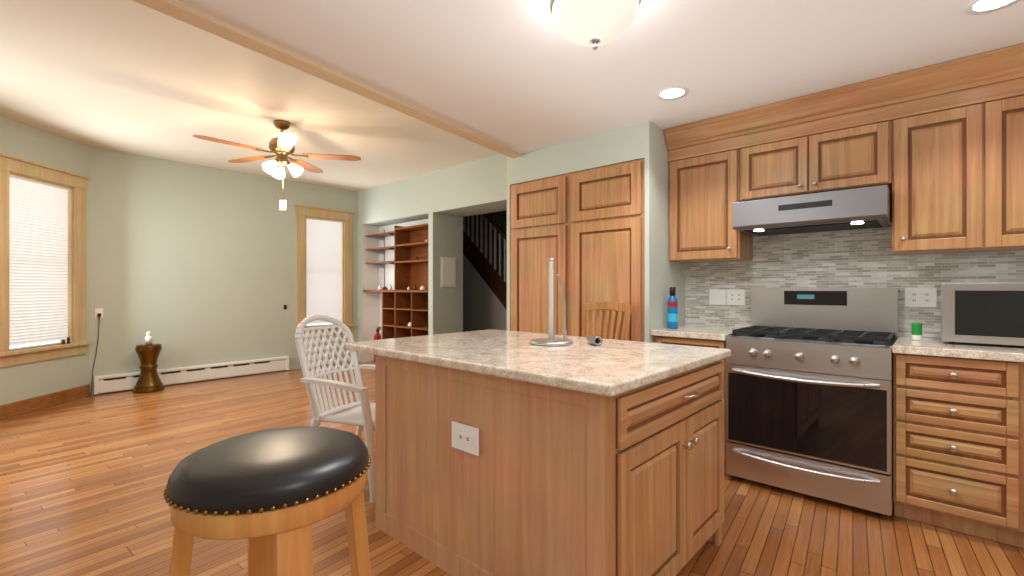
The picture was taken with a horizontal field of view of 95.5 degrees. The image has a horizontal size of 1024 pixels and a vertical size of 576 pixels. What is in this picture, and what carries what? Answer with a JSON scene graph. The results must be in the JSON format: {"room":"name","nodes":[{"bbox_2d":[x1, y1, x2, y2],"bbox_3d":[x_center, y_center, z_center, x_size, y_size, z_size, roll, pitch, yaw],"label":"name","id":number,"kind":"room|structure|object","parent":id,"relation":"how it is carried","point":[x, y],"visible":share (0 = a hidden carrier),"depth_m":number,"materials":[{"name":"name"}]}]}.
{"room":"kitchen","nodes":[
{"label":"kitchen","id":0,"kind":"room"},
{"bbox_2d":[0,116,88,404],"bbox_3d":[-4.866,-0.195,3.800,0.150,2.860,3.600,0,0,-3],"label":"wall","id":1,"kind":"structure","parent":0,"point":[20,382],"depth_m":4.81,"materials":[{"name":"green paint"}]},
{"bbox_2d":[0,384,90,419],"bbox_3d":[-4.771,1.170,3.699,0.030,0.130,3.290,0,0,-3],"label":"baseboard","id":2,"kind":"structure","parent":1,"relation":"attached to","point":[12,409],"depth_m":4.77,"materials":[{"name":"brown wood"}]},
{"bbox_2d":[0,152,91,366],"bbox_3d":[-4.874,-0.260,4.791,0.190,2.010,1.060,0,0,-3],"label":"window","id":3,"kind":"structure","parent":1,"relation":"in","point":[76,184],"depth_m":4.95,"materials":[{"name":"beige wood"}]},
{"bbox_2d":[10,175,69,349],"bbox_3d":[-4.876,-0.255,4.791,0.045,1.711,0.656,0,0,-3],"label":"window blinds","id":4,"kind":"object","parent":3,"relation":"attached to","point":[38,261],"visible":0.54,"depth_m":4.78,"materials":[{"name":"white fabric"}]},
{"bbox_2d":[61,337,69,343],"bbox_3d":[-4.818,0.569,5.022,0.030,0.068,0.087,0,0,0],"label":"jar","id":5,"kind":"object","parent":3,"relation":"on","point":[68,341],"depth_m":5.04,"materials":[{"name":"black"}]},
{"bbox_2d":[89,147,357,394],"bbox_3d":[-2.881,-0.195,7.649,0.150,2.860,6.550,0,0,42],"label":"wall","id":6,"kind":"structure","parent":0,"point":[192,265],"depth_m":6.11,"materials":[{"name":"green paint"}]},
{"bbox_2d":[95,308,102,321],"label":"electrical outlet","id":7,"kind":"object","parent":6,"relation":"attached to","point":[99,313],"depth_m":5.40,"materials":[{"name":"white plastic"}]},
{"bbox_2d":[92,329,98,380],"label":"power cord","id":8,"kind":"object","parent":7,"relation":"hanging from","point":[98,329],"depth_m":5.38,"materials":[{"name":"black"}]},
{"bbox_2d":[93,356,288,394],"bbox_3d":[-4.082,1.121,6.159,0.071,0.208,2.178,0,0,42],"label":"baseboard heater","id":9,"kind":"object","parent":6,"relation":"attached to","point":[121,382],"visible":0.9,"depth_m":6.08,"materials":[{"name":"white metal"}]},
{"bbox_2d":[294,204,354,333],"bbox_3d":[-3.009,-0.260,7.448,0.190,2.010,0.980,0,0,42],"label":"window","id":10,"kind":"structure","parent":6,"relation":"in","point":[302,212],"depth_m":7.39,"materials":[{"name":"beige wood"}]},
{"bbox_2d":[306,217,341,326],"bbox_3d":[-3.011,-0.255,7.450,0.045,1.711,0.596,0,0,42],"label":"window blinds","id":11,"kind":"object","parent":10,"relation":"attached to","point":[323,266],"visible":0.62,"depth_m":7.44,"materials":[{"name":"white paint"}]},
{"bbox_2d":[0,0,499,191],"bbox_3d":[-0.943,-1.675,3.424,11.400,0.100,10.200,0,0,42],"label":"ceiling","id":12,"kind":"structure","parent":0,"point":[130,77],"depth_m":4.05,"materials":[{"name":"white paint"}]},
{"bbox_2d":[192,120,360,209],"bbox_3d":[-2.294,-1.194,4.519,1.427,0.859,1.365,0,0,42],"label":"ceiling fan","id":13,"kind":"object","parent":12,"relation":"hanging from","point":[281,146],"visible":1,"depth_m":4.54,"materials":[{"name":"brown wood"}]},
{"bbox_2d":[132,0,520,157],"bbox_3d":[-1.503,-1.399,1.872,0.104,0.451,7.243,0,0,34],"label":"ceiling beam","id":14,"kind":"structure","parent":12,"relation":"attached to","point":[195,17],"depth_m":2.44,"materials":[{"name":"brown wood"}]},
{"bbox_2d":[358,154,506,361],"bbox_3d":[-0.820,-0.195,6.608,4.300,2.860,0.560,0,0,42],"label":"wall","id":15,"kind":"structure","parent":0,"point":[442,203],"depth_m":6.74,"materials":[{"name":"white paint"}]},
{"bbox_2d":[363,223,427,338],"bbox_3d":[-1.725,0.125,7.285,1.780,2.220,0.314,0,0,42],"label":"shelf niche","id":16,"kind":"object","parent":15,"relation":"attached to","point":[405,307],"visible":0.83,"depth_m":7.25,"materials":[{"name":"brown wood"}]},
{"bbox_2d":[441,257,455,286],"bbox_3d":[-0.913,-0.228,6.686,0.015,0.425,0.270,0,0,42],"label":"vent panel","id":17,"kind":"object","parent":15,"relation":"attached to","point":[448,271],"visible":1,"depth_m":6.68,"materials":[{"name":"white paint"}]},
{"bbox_2d":[483,210,506,248],"bbox_3d":[0.673,-0.195,8.251,4.500,2.860,0.120,0,0,42],"label":"wall","id":18,"kind":"structure","parent":0,"point":[499,218],"depth_m":8.97,"materials":[{"name":"grey paint"}]},
{"bbox_2d":[0,361,1023,575],"bbox_3d":[-0.943,1.265,3.424,11.400,0.060,10.200,0,0,42],"label":"floor","id":19,"kind":"structure","parent":0,"point":[83,482],"depth_m":2.51,"materials":[{"name":"brown wood"}]},
{"bbox_2d":[133,344,163,393],"bbox_3d":[-4.360,0.959,5.581,0.300,0.552,0.300,0,0,42],"label":"pedestal","id":20,"kind":"object","parent":19,"relation":"on","point":[149,381],"visible":0.98,"depth_m":5.51,"materials":[{"name":"brown metal"}]},
{"bbox_2d":[145,331,152,344],"bbox_3d":[-4.360,0.601,5.581,0.080,0.160,0.080,0,0,42],"label":"figurine","id":21,"kind":"object","parent":20,"relation":"on","point":[148,338],"visible":1,"depth_m":5.56,"materials":[{"name":"white ceramic"}]},
{"bbox_2d":[163,426,370,575],"bbox_3d":[-0.633,0.828,1.251,0.571,0.815,0.571,0,0,42],"label":"stool","id":22,"kind":"object","parent":19,"relation":"on","point":[272,496],"visible":1,"depth_m":1.10,"materials":[{"name":"black leather"}]},
{"bbox_2d":[295,315,374,502],"bbox_3d":[-1.023,0.712,3.066,0.734,1.057,0.602,0,0,22],"label":"chair","id":23,"kind":"object","parent":19,"relation":"on","point":[360,414],"visible":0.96,"depth_m":3.05,"materials":[{"name":"white wicker"}]},
{"bbox_2d":[374,327,381,361],"bbox_3d":[-2.228,0.940,7.751,0.162,0.590,0.125,0,0,42],"label":"fire extinguisher","id":24,"kind":"object","parent":19,"relation":"on","point":[377,335],"visible":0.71,"depth_m":7.72,"materials":[{"name":"red metal"}]},
{"bbox_2d":[463,213,506,331],"bbox_3d":[-0.029,-0.762,8.004,3.445,3.995,1.170,0,0,42],"label":"stairs","id":25,"kind":"structure","parent":19,"relation":"on","point":[484,278],"depth_m":7.71,"materials":[{"name":"brown wood"}]},
{"bbox_2d":[511,174,566,334],"bbox_3d":[0.435,0.150,4.242,0.655,2.170,0.656,0,0,42],"label":"tall cabinet","id":26,"kind":"object","parent":19,"relation":"on","point":[538,207],"depth_m":4.00,"materials":[{"name":"brown wood"}]},
{"bbox_2d":[375,355,723,575],"bbox_3d":[0.174,0.786,2.305,1.438,0.898,1.053,0,0,42],"label":"kitchen island","id":27,"kind":"object","parent":19,"relation":"on","point":[477,474],"visible":0.96,"depth_m":1.81,"materials":[{"name":"brown wood"}]},
{"bbox_2d":[345,329,730,396],"bbox_3d":[0.079,0.315,2.381,1.635,0.040,1.130,0,0,42],"label":"island countertop","id":28,"kind":"structure","parent":27,"relation":"on","point":[610,367],"depth_m":2.00,"materials":[{"name":"stone"}]},
{"bbox_2d":[530,258,572,345],"bbox_3d":[0.207,0.068,2.459,0.230,0.450,0.230,0,0,42],"label":"paper towel holder","id":29,"kind":"object","parent":28,"relation":"on","point":[550,340],"visible":1,"depth_m":2.44,"materials":[{"name":"silver metal"}]},
{"bbox_2d":[587,335,601,345],"bbox_3d":[0.425,0.269,2.419,0.131,0.048,0.115,0,0,42],"label":"cup","id":30,"kind":"object","parent":28,"relation":"on","point":[594,340],"visible":1,"depth_m":2.38,"materials":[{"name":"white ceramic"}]},
{"bbox_2d":[567,159,644,341],"bbox_3d":[0.920,0.150,3.801,0.655,2.170,0.656,0,0,42],"label":"tall cabinet","id":31,"kind":"object","parent":19,"relation":"on","point":[585,229],"depth_m":3.54,"materials":[{"name":"brown wood"}]},
{"bbox_2d":[582,301,630,340],"bbox_3d":[0.564,0.668,3.298,0.412,1.136,0.456,0,0,42],"label":"wood chair","id":32,"kind":"object","parent":19,"relation":"on","point":[608,306],"visible":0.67,"depth_m":3.44,"materials":[{"name":"brown wood"}]},
{"bbox_2d":[651,325,740,472],"bbox_3d":[1.394,0.767,3.399,0.507,0.935,0.632,0,0,42],"label":"base cabinet","id":33,"kind":"object","parent":19,"relation":"on","point":[703,336],"visible":0.12,"depth_m":3.18,"materials":[{"name":"brown wood"}]},
{"bbox_2d":[667,287,677,328],"bbox_3d":[1.193,0.145,3.455,0.075,0.305,0.075,0,0,42],"label":"bottle","id":34,"kind":"object","parent":33,"relation":"on","point":[672,311],"visible":0.98,"depth_m":3.43,"materials":[{"name":"blue plastic"}]},
{"bbox_2d":[726,288,897,515],"bbox_3d":[1.869,0.618,2.922,0.830,1.235,0.684,0,0,42],"label":"range","id":35,"kind":"object","parent":19,"relation":"on","point":[809,391],"visible":1,"depth_m":2.74,"materials":[{"name":"silver metal"}]},
{"bbox_2d":[893,352,1019,546],"bbox_3d":[2.413,0.787,2.494,0.542,0.896,0.598,0,0,42],"label":"base cabinet","id":36,"kind":"object","parent":19,"relation":"on","point":[958,436],"depth_m":2.29,"materials":[{"name":"brown wood"}]},
{"bbox_2d":[892,336,1023,363],"bbox_3d":[3.113,0.319,1.839,2.463,0.040,0.629,0,0,42],"label":"countertop","id":37,"kind":"structure","parent":36,"relation":"on","point":[906,346],"depth_m":2.33,"materials":[{"name":"beige stone"}]},
{"bbox_2d":[911,322,921,339],"bbox_3d":[2.331,0.249,2.678,0.048,0.098,0.048,0,0,42],"label":"shaker","id":38,"kind":"object","parent":37,"relation":"on","point":[916,331],"visible":1,"depth_m":2.66,"materials":[{"name":"green plastic"}]},
{"bbox_2d":[941,283,1023,345],"bbox_3d":[2.615,0.136,2.441,0.531,0.325,0.360,0,0,42],"label":"microwave","id":39,"kind":"object","parent":37,"relation":"on","point":[987,313],"visible":1,"depth_m":2.38,"materials":[{"name":"silver metal"}]},
{"bbox_2d":[1020,364,1023,547],"bbox_3d":[2.747,0.787,2.192,0.510,0.896,0.598,0,0,42],"label":"base cabinet","id":40,"kind":"object","parent":19,"relation":"on","point":[1021,365],"depth_m":2.16,"materials":[{"name":"brown wood"}]},
{"bbox_2d":[507,121,684,342],"bbox_3d":[0.688,0.020,4.036,1.390,2.430,0.660,0,0,42],"label":"wall","id":41,"kind":"structure","parent":0,"point":[646,141],"depth_m":3.52,"materials":[{"name":"green paint"}]},
{"bbox_2d":[668,131,752,262],"bbox_3d":[1.493,-0.640,3.508,0.502,0.871,0.339,0,0,42],"label":"upper cabinet","id":42,"kind":"object","parent":41,"relation":"attached to","point":[704,174],"depth_m":3.37,"materials":[{"name":"brown wood"}]},
{"bbox_2d":[175,0,1023,153],"bbox_3d":[0.197,-1.409,0.327,5.548,0.429,7.150,0,0,42],"label":"ceiling","id":43,"kind":"structure","parent":0,"point":[521,76],"depth_m":2.35,"materials":[{"name":"white paint"}]},
{"bbox_2d":[550,0,640,49],"bbox_3d":[0.340,-1.085,1.907,0.368,0.218,0.368,0,0,42],"label":"kitchen ceiling light","id":44,"kind":"object","parent":43,"relation":"attached to","point":[594,24],"visible":1,"depth_m":1.83,"materials":[{"name":"white glass"}]},
{"bbox_2d":[656,87,688,99],"bbox_3d":[0.982,-1.192,2.850,0.190,0.005,0.190,0,0,42],"label":"recessed light","id":45,"kind":"object","parent":43,"relation":"in","point":[671,93],"visible":1,"depth_m":2.85,"materials":[{"name":"white paint"}]},
{"bbox_2d":[964,0,1020,14],"bbox_3d":[2.010,-1.192,1.930,0.190,0.005,0.190,0,0,42],"label":"recessed light","id":46,"kind":"object","parent":43,"relation":"in","point":[976,7],"visible":1,"depth_m":1.97,"materials":[{"name":"white paint"}]},
{"bbox_3d":[2.508,-0.195,2.910,5.600,2.860,0.120,0,0,42],"label":"wall","id":47,"kind":"structure","parent":0,"visible":0},
{"bbox_2d":[740,95,895,201],"bbox_3d":[1.983,-0.841,3.062,0.819,0.470,0.339,0,0,42],"label":"upper cabinet","id":48,"kind":"object","parent":47,"relation":"attached to","point":[841,148],"depth_m":2.89,"materials":[{"name":"brown wood"}]},
{"bbox_2d":[733,185,891,235],"bbox_3d":[1.926,-0.469,2.998,0.800,0.192,0.509,0,0,42],"label":"range hood","id":49,"kind":"object","parent":48,"relation":"attached to","point":[859,208],"visible":0.98,"depth_m":2.80,"materials":[{"name":"stainless steel"},{"name":"dark steel"},{"name":"glass"}]},
{"bbox_2d":[685,192,1023,337],"bbox_3d":[2.831,-0.095,2.529,3.810,1.060,0.009,0,0,42],"label":"backsplash","id":50,"kind":"structure","parent":47,"relation":"attached to","point":[862,258],"depth_m":3.10,"materials":[{"name":"tile"}]},
{"bbox_2d":[709,289,725,304],"bbox_3d":[1.606,0.070,3.631,0.125,0.120,0.006,0,0,42],"label":"outlet","id":51,"kind":"object","parent":50,"relation":"attached to","point":[717,296],"visible":1,"depth_m":3.63,"materials":[{"name":"white plastic"}]},
{"bbox_2d":[727,289,744,304],"bbox_3d":[1.703,0.070,3.541,0.130,0.120,0.008,0,0,42],"label":"outlet","id":52,"kind":"object","parent":50,"relation":"attached to","point":[735,296],"visible":1,"depth_m":3.54,"materials":[{"name":"white plastic"}]},
{"bbox_2d":[905,288,936,306],"bbox_3d":[2.486,0.058,2.830,0.145,0.115,0.008,0,0,42],"label":"outlet","id":53,"kind":"object","parent":50,"relation":"attached to","point":[920,297],"visible":1,"depth_m":2.83,"materials":[{"name":"white plastic"}]},
{"bbox_2d":[888,83,963,254],"bbox_3d":[2.449,-0.640,2.639,0.435,0.871,0.339,0,0,42],"label":"upper cabinet","id":54,"kind":"object","parent":47,"relation":"attached to","point":[938,149],"depth_m":2.55,"materials":[{"name":"brown wood"}]},
{"bbox_2d":[960,67,1023,252],"bbox_3d":[2.832,-0.640,2.291,0.860,0.871,0.339,0,0,42],"label":"upper cabinet","id":55,"kind":"object","parent":47,"relation":"attached to","point":[993,104],"depth_m":2.39,"materials":[{"name":"brown wood"}]}
]}

